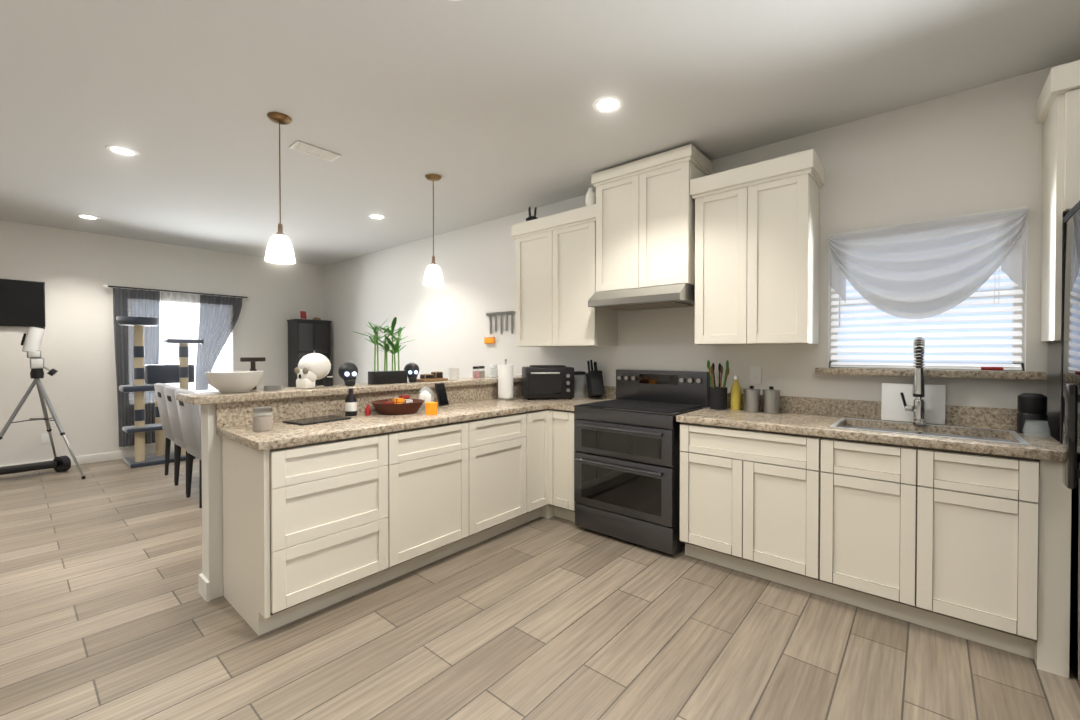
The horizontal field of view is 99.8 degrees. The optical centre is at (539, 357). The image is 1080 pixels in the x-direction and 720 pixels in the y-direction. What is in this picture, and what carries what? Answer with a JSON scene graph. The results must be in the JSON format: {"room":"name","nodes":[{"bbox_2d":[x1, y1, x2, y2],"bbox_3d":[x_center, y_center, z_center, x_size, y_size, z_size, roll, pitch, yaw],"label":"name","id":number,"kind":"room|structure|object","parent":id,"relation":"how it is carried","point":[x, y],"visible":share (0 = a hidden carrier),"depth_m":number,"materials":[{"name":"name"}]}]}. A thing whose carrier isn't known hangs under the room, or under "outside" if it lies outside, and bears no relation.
{"room":"kitchen","nodes":[
{"label":"kitchen","id":0,"kind":"room"},
{"bbox_2d":[0,220,323,465],"bbox_3d":[-5.855,-0.110,4.827,0.120,2.720,7.007,1,1,41],"label":"wall","id":1,"kind":"structure","parent":0,"point":[74,271],"depth_m":5.40,"materials":[{"name":"white paint"}]},
{"bbox_2d":[0,279,44,326],"bbox_3d":[-5.827,-0.589,4.721,0.050,0.500,0.930,1,1,41],"label":"wall-mounted tv","id":2,"kind":"object","parent":1,"relation":"attached to","point":[22,303],"visible":0.94,"depth_m":4.93,"materials":[{"name":"black plastic"}]},
{"bbox_2d":[41,433,50,443],"bbox_3d":[-5.545,0.907,5.102,0.004,0.120,0.070,1,1,41],"label":"outlet","id":3,"kind":"object","parent":1,"relation":"attached to","point":[45,438],"visible":0.77,"depth_m":5.10,"materials":[{"name":"white plastic"}]},
{"bbox_2d":[0,445,173,474],"bbox_3d":[-5.802,1.201,4.797,0.020,0.100,7.007,1,1,41],"label":"baseboard","id":4,"kind":"structure","parent":1,"relation":"attached to","point":[95,458],"depth_m":5.45,"materials":[{"name":"white"}]},
{"bbox_2d":[103,284,250,298],"bbox_3d":[-4.702,-0.863,6.000,0.095,0.044,1.542,1,1,41],"label":"curtain rod","id":5,"kind":"object","parent":1,"relation":"attached to","point":[106,286],"visible":1,"depth_m":5.88,"materials":[{"name":"black metal"}]},
{"bbox_2d":[113,288,159,446],"bbox_3d":[-4.986,0.118,5.635,0.058,1.926,0.440,1,1,41],"label":"curtain","id":6,"kind":"object","parent":5,"relation":"hanging from","point":[136,303],"visible":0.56,"depth_m":5.59,"materials":[{"name":"grey fabric"}]},
{"bbox_2d":[159,292,194,363],"bbox_3d":[-4.786,-0.273,5.946,0.017,1.150,0.460,1,1,41],"label":"sheer curtain","id":7,"kind":"object","parent":5,"relation":"hanging from","point":[176,323],"visible":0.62,"depth_m":5.96,"materials":[{"name":"white fabric"}]},
{"bbox_2d":[195,295,242,389],"bbox_3d":[-4.428,-0.209,6.285,0.058,1.286,0.560,1,1,41],"label":"curtain","id":8,"kind":"object","parent":5,"relation":"hanging from","point":[218,317],"visible":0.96,"depth_m":6.22,"materials":[{"name":"grey fabric"}]},
{"bbox_2d":[159,302,231,390],"bbox_3d":[-4.763,-0.104,6.074,0.140,1.460,1.220,1,1,41],"label":"window","id":9,"kind":"structure","parent":1,"relation":"in","point":[191,336],"depth_m":6.17,"materials":[{"name":"white"}]},
{"bbox_2d":[159,297,231,391],"bbox_3d":[-4.754,-0.106,6.065,0.046,1.350,1.100,1,1,41],"label":"window blinds","id":10,"kind":"object","parent":9,"relation":"attached to","point":[197,302],"visible":0.12,"depth_m":6.11,"materials":[{"name":"white"}]},
{"bbox_2d":[0,458,1079,719],"bbox_3d":[-1.926,1.317,1.498,10.440,0.060,7.227,1,1,41],"label":"floor","id":11,"kind":"structure","parent":0,"point":[108,610],"depth_m":2.05,"materials":[{"name":"beige tile"}]},
{"bbox_2d":[0,455,70,474],"bbox_3d":[-5.430,1.166,4.777,0.180,0.170,0.695,1,1,41],"label":"hoverboard","id":12,"kind":"object","parent":11,"relation":"on","point":[60,464],"visible":0.98,"depth_m":4.84,"materials":[{"name":"black plastic"}]},
{"bbox_2d":[0,325,85,478],"bbox_3d":[-5.270,0.461,4.658,0.832,1.583,0.795,1,1,41],"label":"telescope","id":13,"kind":"object","parent":11,"relation":"on","point":[31,341],"visible":0.98,"depth_m":4.67,"materials":[{"name":"silver metal"}]},
{"bbox_2d":[116,316,203,467],"bbox_3d":[-4.572,0.388,5.475,0.557,1.710,0.790,1,1,41],"label":"cat tree","id":14,"kind":"object","parent":11,"relation":"on","point":[181,373],"visible":0.9,"depth_m":5.28,"materials":[{"name":"grey fabric"}]},
{"bbox_2d":[154,383,175,482],"bbox_3d":[-3.709,0.757,4.839,0.462,0.987,0.543,1,1,41],"label":"dining chair","id":15,"kind":"object","parent":11,"relation":"on","point":[162,407],"visible":0.27,"depth_m":4.68,"materials":[{"name":"grey fabric"}]},
{"bbox_2d":[163,385,186,487],"bbox_3d":[-3.304,0.761,4.467,0.462,0.987,0.543,1,1,41],"label":"dining chair","id":16,"kind":"object","parent":11,"relation":"on","point":[172,410],"visible":0.4,"depth_m":4.30,"materials":[{"name":"grey fabric"}]},
{"bbox_2d":[174,389,201,507],"bbox_3d":[-2.899,0.766,4.094,0.462,0.987,0.543,1,1,41],"label":"dining chair","id":17,"kind":"object","parent":11,"relation":"on","point":[189,418],"visible":0.44,"depth_m":3.85,"materials":[{"name":"grey fabric"}]},
{"bbox_2d":[287,319,331,386],"bbox_3d":[-3.589,0.320,7.087,0.355,1.810,0.530,1,1,41],"label":"curio cabinet","id":18,"kind":"object","parent":11,"relation":"on","point":[307,336],"visible":0.46,"depth_m":6.94,"materials":[{"name":"black wood"}]},
{"bbox_2d":[299,310,307,318],"bbox_3d":[-3.655,-0.659,7.015,0.041,0.150,0.120,1,1,41],"label":"framed picture","id":19,"kind":"object","parent":18,"relation":"on","point":[302,314],"visible":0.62,"depth_m":7.01,"materials":[{"name":"white paint"}]},
{"bbox_2d":[488,409,575,520],"bbox_3d":[0.042,0.826,3.956,0.661,0.868,0.680,1,1,41],"label":"base cabinet","id":20,"kind":"object","parent":11,"relation":"on","point":[531,455],"depth_m":3.39,"materials":[{"name":"beige wood"}]},
{"bbox_2d":[176,375,521,404],"bbox_3d":[-0.981,0.206,3.453,0.360,0.040,2.764,1,1,41],"label":"countertop","id":21,"kind":"structure","parent":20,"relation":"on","point":[212,397],"depth_m":2.77,"materials":[{"name":"beige stone"}]},
{"bbox_2d":[205,371,263,392],"bbox_3d":[-1.723,0.137,2.570,0.280,0.115,0.280,1,1,41],"label":"bowl","id":22,"kind":"object","parent":21,"relation":"on","point":[233,381],"visible":1,"depth_m":2.48,"materials":[{"name":"white ceramic"}]},
{"bbox_2d":[240,357,265,389],"bbox_3d":[-1.737,0.094,2.752,0.036,0.194,0.130,1,1,41],"label":"bronze faucet","id":23,"kind":"object","parent":21,"relation":"on","point":[253,360],"visible":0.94,"depth_m":2.74,"materials":[{"name":"brown metal"}]},
{"bbox_2d":[264,385,282,390],"bbox_3d":[-1.584,0.177,2.701,0.100,0.032,0.100,1,1,41],"label":"tin","id":24,"kind":"object","parent":21,"relation":"on","point":[273,387],"visible":1,"depth_m":2.67,"materials":[{"name":"silver metal"}]},
{"bbox_2d":[294,353,330,388],"bbox_3d":[-1.447,0.080,2.896,0.178,0.222,0.222,1,1,41],"label":"skull","id":25,"kind":"object","parent":21,"relation":"on","point":[310,369],"visible":1,"depth_m":2.83,"materials":[{"name":"white ceramic"}]},
{"bbox_2d":[323,365,332,385],"bbox_3d":[-1.406,0.119,3.029,0.065,0.140,0.050,1,1,41],"label":"clock","id":26,"kind":"object","parent":21,"relation":"on","point":[328,380],"visible":0.75,"depth_m":3.02,"materials":[{"name":"black"}]},
{"bbox_2d":[338,362,357,385],"bbox_3d":[-1.296,0.108,3.082,0.160,0.160,0.125,1,1,41],"label":"skull","id":27,"kind":"object","parent":21,"relation":"on","point":[347,372],"visible":1,"depth_m":3.03,"materials":[{"name":"black ceramic"}]},
{"bbox_2d":[353,317,415,384],"bbox_3d":[-1.121,-0.053,3.298,0.298,0.478,0.485,1,1,41],"label":"planter","id":28,"kind":"object","parent":21,"relation":"on","point":[377,377],"visible":1,"depth_m":3.27,"materials":[{"name":"black plastic"}]},
{"bbox_2d":[404,363,418,381],"bbox_3d":[-0.980,0.110,3.482,0.148,0.148,0.122,1,1,41],"label":"skull","id":29,"kind":"object","parent":21,"relation":"on","point":[412,369],"visible":0.98,"depth_m":3.43,"materials":[{"name":"black ceramic"}]},
{"bbox_2d":[417,372,447,381],"bbox_3d":[-0.864,0.148,3.605,0.140,0.070,0.230,1,1,41],"label":"tray","id":30,"kind":"object","parent":21,"relation":"on","point":[434,376],"visible":0.96,"depth_m":3.56,"materials":[{"name":"brown wood"}]},
{"bbox_2d":[448,367,460,379],"bbox_3d":[-0.707,0.131,3.773,0.090,0.100,0.120,1,1,41],"label":"mug","id":31,"kind":"object","parent":21,"relation":"on","point":[454,373],"visible":1,"depth_m":3.73,"materials":[{"name":"white ceramic"}]},
{"bbox_2d":[473,366,479,378],"bbox_3d":[-0.552,0.126,3.924,0.060,0.107,0.060,1,1,41],"label":"spice jar","id":32,"kind":"object","parent":21,"relation":"on","point":[476,374],"visible":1,"depth_m":3.90,"materials":[{"name":"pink glass"}]},
{"bbox_2d":[479,366,484,377],"bbox_3d":[-0.516,0.125,4.012,0.060,0.107,0.060,1,1,41],"label":"spice jar","id":33,"kind":"object","parent":21,"relation":"on","point":[482,373],"visible":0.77,"depth_m":3.99,"materials":[{"name":"clear glass"}]},
{"bbox_2d":[490,364,497,377],"bbox_3d":[-0.417,0.116,4.097,0.070,0.122,0.070,1,1,41],"label":"spice jar","id":34,"kind":"object","parent":21,"relation":"on","point":[493,372],"visible":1,"depth_m":4.07,"materials":[{"name":"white glass"}]},
{"bbox_2d":[216,397,579,452],"bbox_3d":[-0.612,0.378,3.210,0.630,0.040,2.656,1,1,41],"label":"countertop","id":35,"kind":"structure","parent":20,"relation":"on","point":[283,435],"depth_m":2.53,"materials":[{"name":"beige stone"}]},
{"bbox_2d":[252,407,272,431],"bbox_3d":[-1.408,0.309,2.309,0.090,0.117,0.090,1,1,41],"label":"glass jar","id":36,"kind":"object","parent":35,"relation":"on","point":[262,422],"visible":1,"depth_m":2.28,"materials":[{"name":"white"}]},
{"bbox_2d":[282,415,350,424],"bbox_3d":[-1.288,0.359,2.635,0.200,0.010,0.300,0,1,33],"label":"tablet","id":37,"kind":"object","parent":35,"relation":"on","point":[316,420],"visible":1,"depth_m":2.61,"materials":[{"name":"black glass"}]},
{"bbox_2d":[345,388,356,415],"bbox_3d":[-1.184,0.276,2.847,0.069,0.170,0.069,1,1,41],"label":"bottle","id":38,"kind":"object","parent":35,"relation":"on","point":[350,404],"visible":1,"depth_m":2.82,"materials":[{"name":"black glass"}]},
{"bbox_2d":[365,405,370,414],"bbox_3d":[-1.086,0.329,2.870,0.030,0.065,0.032,1,1,41],"label":"bottle","id":39,"kind":"object","parent":35,"relation":"on","point":[367,410],"visible":1,"depth_m":2.86,"materials":[{"name":"red plastic"}]},
{"bbox_2d":[371,395,424,414],"bbox_3d":[-0.932,0.305,2.988,0.340,0.109,0.340,1,1,41],"label":"bowl","id":40,"kind":"object","parent":35,"relation":"on","point":[403,404],"visible":1,"depth_m":2.89,"materials":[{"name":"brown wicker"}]},
{"bbox_2d":[418,386,432,408],"bbox_3d":[-0.807,0.280,3.218,0.119,0.155,0.118,1,1,41],"label":"glass","id":41,"kind":"object","parent":35,"relation":"on","point":[425,395],"visible":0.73,"depth_m":3.17,"materials":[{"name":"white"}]},
{"bbox_2d":[426,402,437,414],"bbox_3d":[-0.692,0.322,2.901,0.074,0.078,0.074,1,1,41],"label":"candle","id":42,"kind":"object","parent":35,"relation":"on","point":[431,408],"visible":1,"depth_m":2.87,"materials":[{"name":"orange wax"}]},
{"bbox_2d":[435,383,448,405],"bbox_3d":[-0.725,0.269,3.353,0.049,0.166,0.120,0,1,21],"label":"tablet","id":43,"kind":"object","parent":35,"relation":"on","point":[440,388],"visible":1,"depth_m":3.34,"materials":[{"name":"black plastic"}]},
{"bbox_2d":[497,359,513,399],"bbox_3d":[-0.289,0.179,3.831,0.140,0.342,0.140,1,1,41],"label":"paper towel roll","id":44,"kind":"object","parent":35,"relation":"on","point":[505,381],"visible":1,"depth_m":3.78,"materials":[{"name":"white paper"}]},
{"bbox_2d":[522,365,573,399],"bbox_3d":[0.067,0.207,3.921,0.414,0.285,0.321,0,1,-9],"label":"toaster oven","id":45,"kind":"object","parent":35,"relation":"on","point":[547,381],"visible":1,"depth_m":3.79,"materials":[{"name":"black metal"}]},
{"bbox_2d":[574,371,585,397],"bbox_3d":[0.347,0.233,4.031,0.120,0.230,0.120,1,1,41],"label":"blender jar","id":46,"kind":"object","parent":35,"relation":"on","point":[579,373],"visible":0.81,"depth_m":3.99,"materials":[{"name":"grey glass"}]},
{"bbox_2d":[586,360,604,397],"bbox_3d":[0.468,0.178,3.889,0.110,0.323,0.194,0,1,-14],"label":"knife block","id":47,"kind":"object","parent":35,"relation":"on","point":[595,383],"visible":0.98,"depth_m":3.84,"materials":[{"name":"black"}]},
{"bbox_2d":[548,397,615,412],"bbox_3d":[0.372,0.373,3.691,0.240,0.040,0.647,1,1,41],"label":"countertop","id":48,"kind":"structure","parent":20,"relation":"on","point":[569,405],"depth_m":3.60,"materials":[{"name":"beige stone"}]},
{"bbox_2d":[676,407,1062,460],"bbox_3d":[1.688,0.385,2.565,1.645,0.040,0.647,1,1,41],"label":"countertop","id":49,"kind":"structure","parent":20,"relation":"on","point":[802,424],"depth_m":2.34,"materials":[{"name":"beige stone"}]},
{"bbox_2d":[707,360,729,409],"bbox_3d":[1.253,0.186,3.188,0.144,0.343,0.170,1,1,41],"label":"utensil crock","id":50,"kind":"object","parent":49,"relation":"on","point":[718,398],"visible":1,"depth_m":3.15,"materials":[{"name":"black ceramic"}]},
{"bbox_2d":[731,375,740,409],"bbox_3d":[1.354,0.238,3.138,0.068,0.240,0.068,1,1,41],"label":"soap bottle","id":51,"kind":"object","parent":49,"relation":"on","point":[736,396],"visible":1,"depth_m":3.11,"materials":[{"name":"yellow plastic"}]},
{"bbox_2d":[743,386,759,411],"bbox_3d":[1.418,0.273,3.044,0.104,0.172,0.104,1,1,41],"label":"canister","id":52,"kind":"object","parent":49,"relation":"on","point":[751,399],"visible":1,"depth_m":3.00,"materials":[{"name":"silver metal"}]},
{"bbox_2d":[762,386,779,413],"bbox_3d":[1.518,0.274,2.985,0.104,0.172,0.104,1,1,41],"label":"canister","id":53,"kind":"object","parent":49,"relation":"on","point":[771,400],"visible":1,"depth_m":2.94,"materials":[{"name":"silver metal"}]},
{"bbox_2d":[900,337,925,424],"bbox_3d":[2.014,0.127,2.454,0.114,0.477,0.228,1,1,41],"label":"faucet","id":54,"kind":"object","parent":49,"relation":"on","point":[918,388],"depth_m":2.38,"materials":[{"name":"silver metal"}]},
{"bbox_2d":[881,383,945,424],"bbox_3d":[2.106,0.256,2.571,0.280,0.214,0.041,1,1,41],"label":"cutting board","id":55,"kind":"object","parent":49,"relation":"on","point":[892,407],"visible":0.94,"depth_m":2.58,"materials":[{"name":"white plastic"}]},
{"bbox_2d":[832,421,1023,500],"bbox_3d":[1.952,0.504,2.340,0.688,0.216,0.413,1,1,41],"label":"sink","id":56,"kind":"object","parent":49,"relation":"in","point":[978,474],"depth_m":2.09,"materials":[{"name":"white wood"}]},
{"bbox_2d":[1017,393,1047,434],"bbox_3d":[2.400,0.271,2.217,0.104,0.195,0.104,1,1,41],"label":"coffee grinder","id":57,"kind":"object","parent":49,"relation":"on","point":[1032,406],"visible":0.85,"depth_m":2.19,"materials":[{"name":"black plastic"}]},
{"bbox_2d":[1023,420,1050,438],"bbox_3d":[2.308,0.332,2.113,0.090,0.075,0.090,1,1,41],"label":"glass carafe","id":58,"kind":"object","parent":49,"relation":"on","point":[1036,421],"visible":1,"depth_m":2.11,"materials":[{"name":"clear glass"}]},
{"bbox_2d":[574,369,709,554],"bbox_3d":[0.735,0.674,3.327,0.770,1.145,0.714,1,1,41],"label":"range","id":59,"kind":"object","parent":11,"relation":"on","point":[627,464],"visible":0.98,"depth_m":3.11,"materials":[{"name":"black metal"}]},
{"bbox_2d":[1047,201,1079,687],"bbox_3d":[2.569,0.329,1.610,0.922,1.895,0.955,1,1,41],"label":"refrigerator","id":60,"kind":"object","parent":11,"relation":"on","point":[1063,360],"visible":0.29,"depth_m":1.87,"materials":[{"name":"grey"}]},
{"bbox_2d":[1062,383,1079,489],"bbox_3d":[1.994,0.290,1.690,0.056,0.390,0.090,1,1,41],"label":"handle","id":61,"kind":"object","parent":60,"relation":"attached to","point":[1070,470],"visible":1,"depth_m":1.67,"materials":[{"name":"black metal"}]},
{"bbox_2d":[0,0,1079,265],"bbox_3d":[-1.926,-1.472,1.467,10.440,0.080,7.227,1,1,41],"label":"ceiling","id":62,"kind":"structure","parent":0,"point":[484,110],"depth_m":2.48,"materials":[{"name":"grey paint"}]},
{"bbox_2d":[76,214,99,219],"bbox_3d":[-4.702,-1.466,4.730,0.180,0.006,0.180,1,1,41],"label":"recessed light","id":63,"kind":"object","parent":62,"relation":"in","point":[88,216],"visible":0.96,"depth_m":4.71,"materials":[{"name":"white"}]},
{"bbox_2d":[105,145,139,156],"bbox_3d":[-2.921,-1.448,3.181,0.180,0.006,0.180,1,1,41],"label":"recessed light","id":64,"kind":"object","parent":62,"relation":"in","point":[121,150],"visible":1,"depth_m":3.17,"materials":[{"name":"white"}]},
{"bbox_2d":[265,112,295,263],"bbox_3d":[-1.567,-1.014,2.739,0.164,0.864,0.164,1,1,41],"label":"pendant light","id":65,"kind":"object","parent":62,"relation":"hanging from","point":[279,249],"visible":1,"depth_m":2.71,"materials":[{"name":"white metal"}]},
{"bbox_2d":[289,140,340,161],"bbox_3d":[-1.574,-1.445,3.188,0.150,0.012,0.300,1,1,41],"label":"ceiling vent","id":66,"kind":"object","parent":62,"relation":"in","point":[306,148],"visible":0.96,"depth_m":3.17,"materials":[{"name":"white metal"}]},
{"bbox_2d":[368,214,385,218],"bbox_3d":[-1.694,-1.465,4.717,0.180,0.006,0.180,1,1,41],"label":"recessed light","id":67,"kind":"object","parent":62,"relation":"in","point":[376,216],"visible":0.98,"depth_m":4.71,"materials":[{"name":"white"}]},
{"bbox_2d":[423,174,443,285],"bbox_3d":[-0.859,-1.024,3.660,0.164,0.864,0.164,1,1,41],"label":"pendant light","id":68,"kind":"object","parent":62,"relation":"hanging from","point":[433,275],"visible":1,"depth_m":3.62,"materials":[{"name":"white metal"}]},
{"bbox_2d":[592,95,623,112],"bbox_3d":[0.388,-1.442,2.590,0.180,0.006,0.180,1,1,41],"label":"recessed light","id":69,"kind":"object","parent":62,"relation":"in","point":[608,104],"visible":1,"depth_m":2.58,"materials":[{"name":"white"}]},
{"bbox_2d":[324,59,1079,413],"bbox_3d":[0.345,-0.103,4.216,10.340,2.720,0.120,1,1,41],"label":"wall","id":70,"kind":"structure","parent":0,"point":[974,151],"depth_m":2.97,"materials":[{"name":"white paint"}]},
{"bbox_2d":[216,381,523,428],"bbox_3d":[-0.851,0.291,3.401,0.023,0.130,2.636,1,1,41],"label":"backsplash","id":71,"kind":"structure","parent":70,"relation":"attached to","point":[241,413],"depth_m":2.81,"materials":[{"name":"beige stone"}]},
{"bbox_2d":[484,311,514,343],"bbox_3d":[-0.427,-0.314,4.773,0.440,0.330,0.028,1,1,41],"label":"utensils","id":72,"kind":"object","parent":70,"relation":"attached to","point":[489,340],"visible":1,"depth_m":4.78,"materials":[{"name":"silver metal"}]},
{"bbox_2d":[750,366,760,383],"bbox_3d":[1.494,0.119,3.151,0.075,0.120,0.006,1,1,41],"label":"outlet","id":73,"kind":"object","parent":70,"relation":"attached to","point":[755,374],"visible":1,"depth_m":3.15,"materials":[{"name":"white plastic"}]},
{"bbox_2d":[512,60,1079,346],"bbox_3d":[1.452,-0.755,2.853,4.295,1.335,0.500,1,1,41],"label":"upper cabinet","id":74,"kind":"object","parent":70,"relation":"attached to","point":[733,255],"visible":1,"depth_m":3.02,"materials":[{"name":"beige wood"}]},
{"bbox_2d":[526,207,537,220],"bbox_3d":[-0.069,-1.277,4.074,0.117,0.130,0.120,1,1,41],"label":"candelabra","id":75,"kind":"object","parent":74,"relation":"on","point":[530,217],"visible":0.67,"depth_m":4.04,"materials":[{"name":"black metal"}]},
{"bbox_2d":[585,187,595,205],"bbox_3d":[0.410,-1.288,3.664,0.090,0.160,0.090,1,1,41],"label":"decorative vase","id":76,"kind":"object","parent":74,"relation":"on","point":[590,197],"visible":0.79,"depth_m":3.63,"materials":[{"name":"white ceramic"}]},
{"bbox_2d":[588,283,694,310],"bbox_3d":[0.803,-0.445,3.410,0.730,0.122,0.500,1,1,41],"label":"range hood","id":77,"kind":"object","parent":74,"relation":"attached to","point":[657,295],"depth_m":3.24,"materials":[{"name":"silver metal"}]},
{"bbox_2d":[574,385,1017,428],"bbox_3d":[1.269,0.304,3.336,3.285,0.105,0.020,1,1,41],"label":"backsplash","id":78,"kind":"structure","parent":70,"relation":"attached to","point":[954,415],"depth_m":2.72,"materials":[{"name":"beige stone"}]},
{"bbox_2d":[829,265,1024,370],"bbox_3d":[2.201,-0.348,2.653,0.960,0.925,0.060,1,1,41],"label":"window","id":79,"kind":"structure","parent":70,"relation":"in","point":[1022,321],"depth_m":2.58,"materials":[{"name":"white"}]},
{"bbox_2d":[830,266,1022,370],"bbox_3d":[2.163,-0.348,2.608,0.840,0.820,0.058,1,1,41],"label":"window blinds","id":80,"kind":"object","parent":79,"relation":"attached to","point":[970,366],"visible":0.4,"depth_m":2.55,"materials":[{"name":"white plastic"}]},
{"bbox_2d":[828,206,1027,318],"bbox_3d":[2.115,-0.491,2.551,0.852,0.551,0.089,1,1,41],"label":"window valance","id":81,"kind":"object","parent":70,"relation":"attached to","point":[924,269],"visible":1,"depth_m":2.52,"materials":[{"name":"white fabric"}]},
{"bbox_2d":[815,368,1045,379],"bbox_3d":[2.157,0.086,2.607,0.980,0.039,0.175,1,1,41],"label":"window sill","id":82,"kind":"structure","parent":70,"relation":"attached to","point":[1024,375],"depth_m":2.46,"materials":[{"name":"stone"}]},
{"bbox_2d":[981,367,1003,369],"bbox_3d":[2.355,0.056,2.368,0.082,0.018,0.018,0,1,26],"label":"marker","id":83,"kind":"object","parent":82,"relation":"on","point":[992,368],"visible":0.96,"depth_m":2.36,"materials":[{"name":"red plastic"}]},
{"bbox_2d":[1036,60,1079,341],"bbox_3d":[2.748,-0.676,1.827,0.990,1.200,0.371,1,1,41],"label":"upper cabinet","id":84,"kind":"object","parent":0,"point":[1058,102],"depth_m":2.02,"materials":[{"name":"beige wood"}]}
]}

